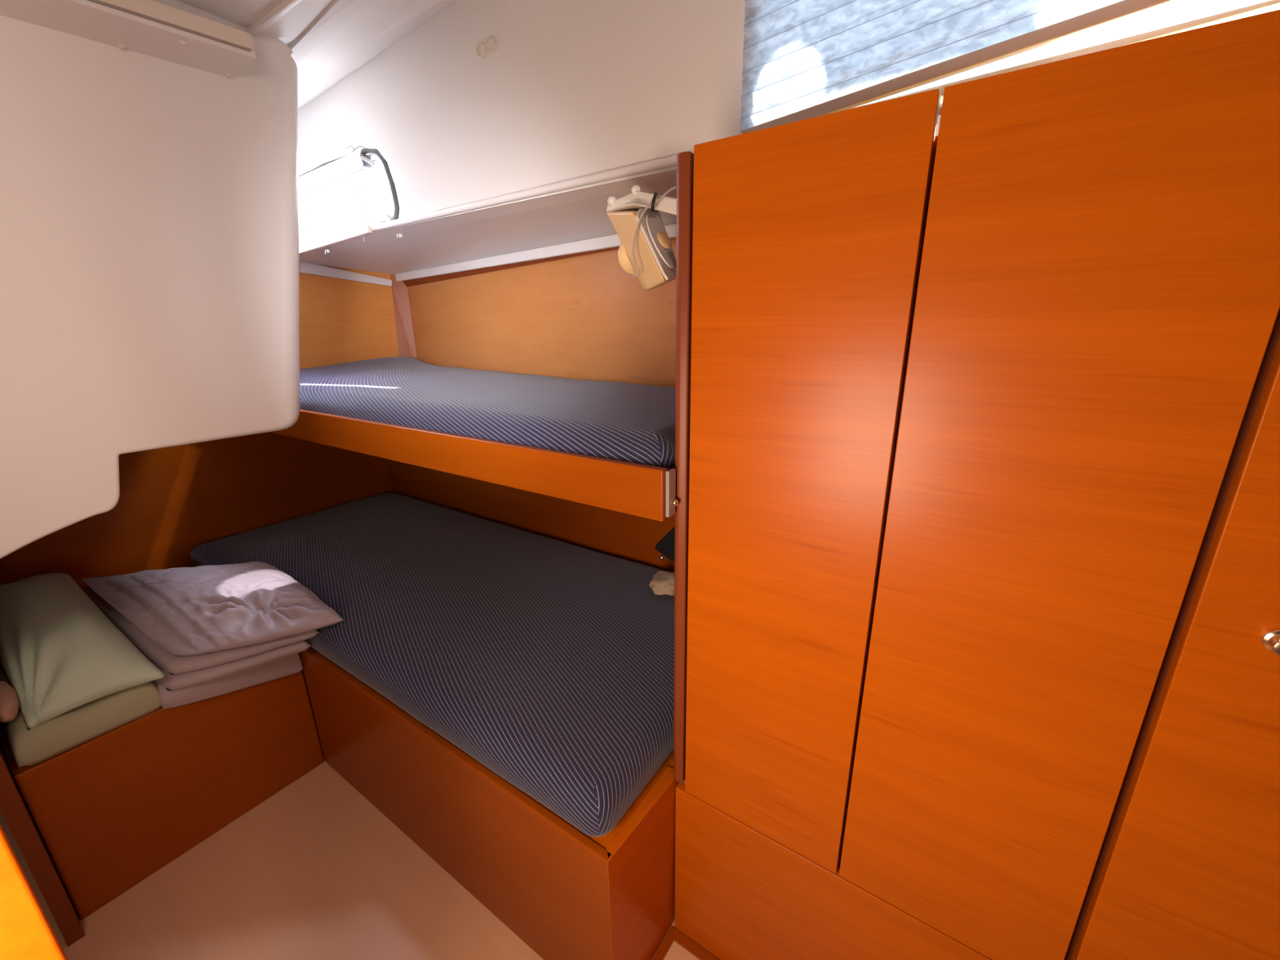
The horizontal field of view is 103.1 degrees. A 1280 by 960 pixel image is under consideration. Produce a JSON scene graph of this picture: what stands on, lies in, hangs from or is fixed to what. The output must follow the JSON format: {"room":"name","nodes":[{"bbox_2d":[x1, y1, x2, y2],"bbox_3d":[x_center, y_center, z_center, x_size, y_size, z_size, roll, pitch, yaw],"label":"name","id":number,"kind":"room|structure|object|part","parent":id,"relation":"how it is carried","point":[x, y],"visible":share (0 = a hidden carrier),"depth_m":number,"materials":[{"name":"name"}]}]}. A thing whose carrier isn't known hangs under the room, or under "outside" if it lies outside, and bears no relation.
{"room":"boat cabin","nodes":[
{"label":"boat cabin","id":0,"kind":"room"},
{"bbox_2d":[0,739,84,946],"bbox_3d":[-1.657,0.485,1.247,0.935,1.000,0.027,10,20,33],"label":"wall","id":1,"kind":"structure","parent":0,"point":[14,808],"depth_m":1.07,"materials":[{"name":"red wood"}]},
{"bbox_2d":[0,0,300,559],"bbox_3d":[-1.600,-0.265,1.029,1.040,1.306,1.466,10,20,33],"label":"wall","id":2,"kind":"structure","parent":0,"point":[149,285],"depth_m":0.98,"materials":[{"name":"white paint"}]},
{"bbox_2d":[247,0,302,36],"bbox_3d":[-0.165,-0.826,0.647,3.660,0.012,0.014,10,20,33],"label":"trim","id":3,"kind":"structure","parent":2,"relation":"attached to","point":[283,6],"depth_m":1.01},
{"bbox_2d":[261,0,334,48],"bbox_3d":[-0.141,-0.957,0.647,3.660,0.463,0.090,10,20,33],"label":"trim","id":4,"kind":"structure","parent":2,"relation":"attached to","point":[291,26],"depth_m":1.07,"materials":[{"name":"white"}]},
{"bbox_2d":[289,0,371,64],"bbox_3d":[-0.099,-0.970,0.709,3.660,0.463,0.060,10,20,33],"label":"trim","id":5,"kind":"structure","parent":2,"relation":"attached to","point":[340,11],"depth_m":1.11,"materials":[{"name":"white"}]},
{"bbox_2d":[0,431,392,587],"bbox_3d":[-1.914,-0.277,1.534,0.030,2.300,3.080,10,20,33],"label":"wall","id":6,"kind":"structure","parent":0,"point":[175,500],"depth_m":1.94,"materials":[{"name":"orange wood"}]},
{"bbox_2d":[299,262,391,286],"bbox_3d":[-1.296,-0.912,2.260,0.019,0.078,0.397,10,20,33],"label":"trim","id":7,"kind":"structure","parent":6,"relation":"attached to","point":[304,268],"depth_m":2.22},
{"bbox_2d":[298,262,399,368],"bbox_3d":[-1.388,-0.657,2.206,0.004,0.578,0.940,10,20,33],"label":"panel","id":8,"kind":"object","parent":6,"relation":"attached to","point":[342,321],"visible":0.14,"depth_m":2.28,"materials":[{"name":"orange wood"}]},
{"bbox_2d":[390,274,417,359],"bbox_3d":[-1.164,-0.732,2.517,0.107,0.540,0.043,-9,19,-25],"label":"trim","id":9,"kind":"structure","parent":6,"relation":"attached to","point":[405,335],"depth_m":2.49,"materials":[{"name":"red wood"}]},
{"bbox_2d":[177,0,282,27],"bbox_3d":[-0.691,-0.604,-0.126,3.690,0.027,1.925,10,20,33],"label":"ceiling","id":10,"kind":"structure","parent":0,"point":[245,13],"depth_m":1.00,"materials":[{"name":"white paint"}]},
{"bbox_2d":[0,0,256,77],"bbox_3d":[-1.176,-0.677,0.540,0.084,0.124,1.312,10,20,33],"label":"ceiling beam","id":11,"kind":"structure","parent":10,"relation":"attached to","point":[150,28],"depth_m":0.91,"materials":[{"name":"beige paint"}]},
{"bbox_2d":[296,0,420,101],"bbox_3d":[-0.052,-1.026,0.765,3.660,0.401,0.110,10,20,33],"label":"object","id":12,"kind":"object","parent":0,"point":[375,17],"visible":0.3,"depth_m":1.21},
{"bbox_2d":[0,669,719,959],"bbox_3d":[-0.402,1.132,0.829,3.720,0.045,2.900,10,20,33],"label":"floor","id":13,"kind":"structure","parent":0,"point":[314,870],"depth_m":1.21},
{"bbox_2d":[0,823,67,959],"bbox_3d":[-0.449,0.267,0.337,0.029,1.908,0.047,10,20,33],"label":"trim","id":14,"kind":"structure","parent":13,"relation":"on","point":[26,932],"depth_m":0.35,"materials":[{"name":"orange wood"}]},
{"bbox_2d":[0,671,324,919],"bbox_3d":[-1.514,0.687,1.569,0.885,0.422,0.537,10,20,33],"label":"bench base","id":15,"kind":"object","parent":13,"relation":"on","point":[113,809],"visible":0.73,"depth_m":1.26,"materials":[{"name":"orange wood"}]},
{"bbox_2d":[0,665,161,767],"bbox_3d":[-1.474,0.502,1.306,0.599,0.080,0.235,10,20,33],"label":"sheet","id":16,"kind":"object","parent":15,"relation":"on","point":[77,726],"visible":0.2,"depth_m":1.13,"materials":[{"name":"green fabric"}]},
{"bbox_2d":[0,680,19,722],"bbox_3d":[-1.408,0.488,1.122,0.186,0.062,0.046,10,20,33],"label":"cushion","id":17,"kind":"object","parent":16,"relation":"on","point":[9,701],"visible":1,"depth_m":1.09,"materials":[{"name":"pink fabric"}]},
{"bbox_2d":[0,573,167,730],"bbox_3d":[-1.524,0.381,1.320,0.805,0.153,0.232,10,20,33],"label":"pillow","id":18,"kind":"object","parent":16,"relation":"on","point":[60,653],"visible":1,"depth_m":1.20,"materials":[{"name":"green fabric"}]},
{"bbox_2d":[80,561,343,709],"bbox_3d":[-1.290,0.414,1.517,1.003,0.262,0.410,10,20,33],"label":"stack","id":19,"kind":"object","parent":15,"relation":"on","point":[213,630],"visible":0.99,"depth_m":1.36,"materials":[{"name":"grey fabric"}]},
{"bbox_2d":[298,646,679,959],"bbox_3d":[-0.652,0.601,1.799,2.035,0.428,0.833,10,20,33],"label":"base","id":20,"kind":"object","parent":13,"relation":"on","point":[567,893],"visible":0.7,"depth_m":1.08,"materials":[{"name":"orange wood"}]},
{"bbox_2d":[190,492,674,836],"bbox_3d":[-0.662,0.343,1.718,1.993,0.118,0.825,10,20,33],"label":"mattress","id":21,"kind":"object","parent":20,"relation":"on","point":[548,662],"visible":0.81,"depth_m":1.32,"materials":[{"name":"blue fabric"}]},
{"bbox_2d":[648,570,674,595],"bbox_3d":[0.081,0.309,1.515,0.118,0.046,0.110,10,20,33],"label":"crumpled cloth","id":22,"kind":"object","parent":21,"relation":"on","point":[662,583],"visible":0.76,"depth_m":1.49,"materials":[{"name":"beige fabric"}]},
{"bbox_3d":[0.009,0.827,1.019,0.030,0.428,0.227,10,20,33],"label":"panel","id":23,"kind":"part","parent":20,"relation":"part of","materials":[{"name":"orange wood"}]},
{"bbox_2d":[673,8,1279,959],"bbox_3d":[0.390,0.294,0.849,0.644,1.535,0.246,10,20,33],"label":"wardrobe","id":24,"kind":"object","parent":13,"relation":"on","point":[964,414],"visible":1,"depth_m":0.63,"materials":[{"name":"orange wood"}]},
{"bbox_3d":[0.081,0.068,0.883,0.029,1.099,0.066,10,20,33],"label":"corner post","id":25,"kind":"part","parent":24,"relation":"part of","materials":[{"name":"red wood"}]},
{"bbox_3d":[0.207,0.103,0.783,0.292,1.126,0.019,10,20,33],"label":"door","id":26,"kind":"part","parent":24,"relation":"part of","materials":[{"name":"orange wood"}]},
{"bbox_2d":[1071,338,1279,959],"bbox_3d":[0.870,0.360,0.518,0.569,1.485,0.265,10,20,33],"label":"door","id":27,"kind":"structure","parent":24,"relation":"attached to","point":[1190,870],"depth_m":0.55,"materials":[{"name":"orange wood"}]},
{"bbox_2d":[386,458,675,572],"bbox_3d":[-0.395,0.213,2.047,2.080,1.020,0.030,10,20,33],"label":"wall","id":28,"kind":"structure","parent":0,"point":[633,538],"depth_m":2.00,"materials":[{"name":"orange wood"}]},
{"bbox_2d":[270,408,679,521],"bbox_3d":[-0.559,-0.231,1.702,2.048,0.088,0.860,10,20,33],"label":"bunk","id":29,"kind":"object","parent":28,"relation":"attached to","point":[644,491],"visible":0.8,"depth_m":1.01,"materials":[{"name":"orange wood"}]},
{"bbox_2d":[299,355,675,470],"bbox_3d":[-0.556,-0.294,1.694,2.002,0.155,0.852,10,20,33],"label":"mattress","id":30,"kind":"object","parent":29,"relation":"on","point":[628,422],"visible":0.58,"depth_m":1.19,"materials":[{"name":"blue fabric"}]},
{"bbox_2d":[407,238,676,387],"bbox_3d":[-0.378,-0.514,1.829,2.078,0.496,0.030,15,23,43],"label":"wall","id":31,"kind":"structure","parent":0,"point":[584,317],"depth_m":1.70,"materials":[{"name":"orange wood"}]},
{"bbox_2d":[402,237,676,286],"bbox_3d":[-0.384,-0.775,1.788,2.140,0.064,0.118,15,23,43],"label":"strip","id":32,"kind":"object","parent":31,"relation":"attached to","point":[455,275],"visible":0.29,"depth_m":1.92,"materials":[{"name":"red wood"}]},
{"bbox_2d":[297,0,1279,228],"bbox_3d":[0.038,-0.883,0.943,3.660,0.574,0.070,10,20,33],"label":"wall","id":33,"kind":"structure","parent":0,"point":[569,89],"depth_m":1.09,"materials":[{"name":"white paint"}]},
{"bbox_2d":[298,147,399,225],"bbox_3d":[-1.025,-0.932,1.698,0.748,0.226,0.053,10,20,33],"label":"window","id":34,"kind":"structure","parent":33,"relation":"in","point":[368,156],"depth_m":1.52,"materials":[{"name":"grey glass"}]},
{"bbox_2d":[298,145,372,254],"bbox_3d":[-0.995,-0.868,1.605,0.550,0.252,0.014,10,20,33],"label":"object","id":35,"kind":"structure","parent":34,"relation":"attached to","point":[333,206],"depth_m":1.57,"materials":[{"name":"beige fabric"}]},
{"bbox_3d":[-1.010,-0.770,1.646,0.511,0.043,0.014,10,20,33],"label":"rail","id":36,"kind":"part","parent":35,"relation":"part of","materials":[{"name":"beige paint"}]},
{"bbox_3d":[-0.805,-0.801,1.569,0.040,0.013,0.012,10,20,33],"label":"latch knob","id":37,"kind":"part","parent":34,"relation":"part of","materials":[{"name":"white plastic"}]},
{"bbox_3d":[-1.014,-0.933,1.706,0.725,0.208,0.020,10,20,33],"label":"frame","id":38,"kind":"part","parent":34,"relation":"part of","materials":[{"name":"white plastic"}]},
{"bbox_2d":[297,0,456,110],"bbox_3d":[-0.003,-1.054,0.832,3.660,0.388,0.065,10,20,33],"label":"crown molding","id":39,"kind":"structure","parent":33,"relation":"attached to","point":[423,11],"depth_m":1.26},
{"bbox_2d":[396,233,402,239],"bbox_3d":[-0.687,-0.693,1.448,0.018,0.018,0.018,10,20,33],"label":"clip","id":40,"kind":"object","parent":33,"relation":"attached to","point":[398,235],"visible":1,"depth_m":1.45,"materials":[{"name":"white plastic"}]},
{"bbox_2d":[475,40,488,58],"bbox_3d":[-0.355,-0.967,1.144,0.029,0.029,0.011,10,20,33],"label":"plug","id":41,"kind":"object","parent":33,"relation":"attached to","point":[481,51],"visible":1,"depth_m":1.15,"materials":[{"name":"white plastic"}]},
{"bbox_2d":[484,35,497,54],"bbox_3d":[-0.331,-0.964,1.128,0.029,0.029,0.011,10,20,33],"label":"plug","id":42,"kind":"object","parent":33,"relation":"attached to","point":[491,45],"visible":1,"depth_m":1.13,"materials":[{"name":"white plastic"}]},
{"bbox_2d":[298,150,693,274],"bbox_3d":[-0.473,-0.774,1.653,2.080,0.075,0.591,10,20,33],"label":"shelf","id":43,"kind":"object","parent":33,"relation":"attached to","point":[579,215],"depth_m":1.43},
{"bbox_2d":[395,222,676,281],"bbox_3d":[-0.425,-0.757,1.731,2.119,0.052,0.016,15,23,43],"label":"trim","id":44,"kind":"structure","parent":33,"relation":"attached to","point":[610,241],"depth_m":1.67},
{"bbox_2d":[935,2,1279,136],"bbox_3d":[0.819,-0.655,0.436,1.550,0.463,0.121,10,20,33],"label":"window","id":45,"kind":"structure","parent":33,"relation":"in","point":[1274,6],"depth_m":0.57,"materials":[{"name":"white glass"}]},
{"bbox_2d":[740,0,1183,133],"bbox_3d":[0.806,-0.695,0.395,1.539,0.472,0.016,10,20,33],"label":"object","id":46,"kind":"structure","parent":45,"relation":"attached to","point":[802,60],"depth_m":0.74,"materials":[{"name":"blue fabric"}]},
{"bbox_3d":[0.266,0.002,1.141,0.006,1.072,0.578,10,20,33],"label":"wall partition","id":47,"kind":"structure","parent":0,"visible":0},
{"bbox_2d":[606,185,676,290],"bbox_3d":[0.028,-0.421,0.894,0.126,0.162,0.251,-14,21,-37],"label":"fan","id":48,"kind":"object","parent":47,"relation":"attached to","point":[645,251],"visible":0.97,"depth_m":0.87,"materials":[{"name":"beige plastic"}]},
{"bbox_3d":[-0.050,-0.503,0.918,0.017,0.017,0.019,6,18,22],"label":"pivot knob","id":49,"kind":"part","parent":48,"relation":"part of","materials":[{"name":"white plastic"}]},
{"bbox_3d":[-0.010,-0.426,0.966,0.068,0.069,0.035,-9,18,-24],"label":"motor","id":50,"kind":"part","parent":48,"relation":"part of","materials":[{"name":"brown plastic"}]},
{"bbox_3d":[-0.006,-0.482,0.847,0.016,0.016,0.017,10,20,33],"label":"pivot knob","id":51,"kind":"part","parent":48,"relation":"part of","materials":[{"name":"white plastic"}]},
{"bbox_3d":[0.028,-0.466,0.871,0.240,0.051,0.101,14,22,40],"label":"arm","id":52,"kind":"part","parent":48,"relation":"part of","materials":[{"name":"white plastic"}]},
{"bbox_2d":[644,207,656,217],"bbox_3d":[0.017,-0.455,0.864,0.010,0.020,0.022,10,20,33],"label":"cable","id":53,"kind":"object","parent":48,"relation":"attached to","point":[648,213],"depth_m":0.86,"materials":[{"name":"beige plastic"}]},
{"bbox_3d":[0.035,-0.405,0.872,0.066,0.124,0.070,10,20,33],"label":"plate","id":54,"kind":"part","parent":48,"relation":"part of","materials":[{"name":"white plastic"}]},
{"bbox_2d":[655,526,675,560],"bbox_3d":[0.140,0.151,1.182,0.219,0.095,0.069,10,20,33],"label":"pouch","id":55,"kind":"object","parent":47,"relation":"hanging from","point":[665,546],"visible":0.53,"depth_m":1.21,"materials":[{"name":"black fabric"}]}
]}

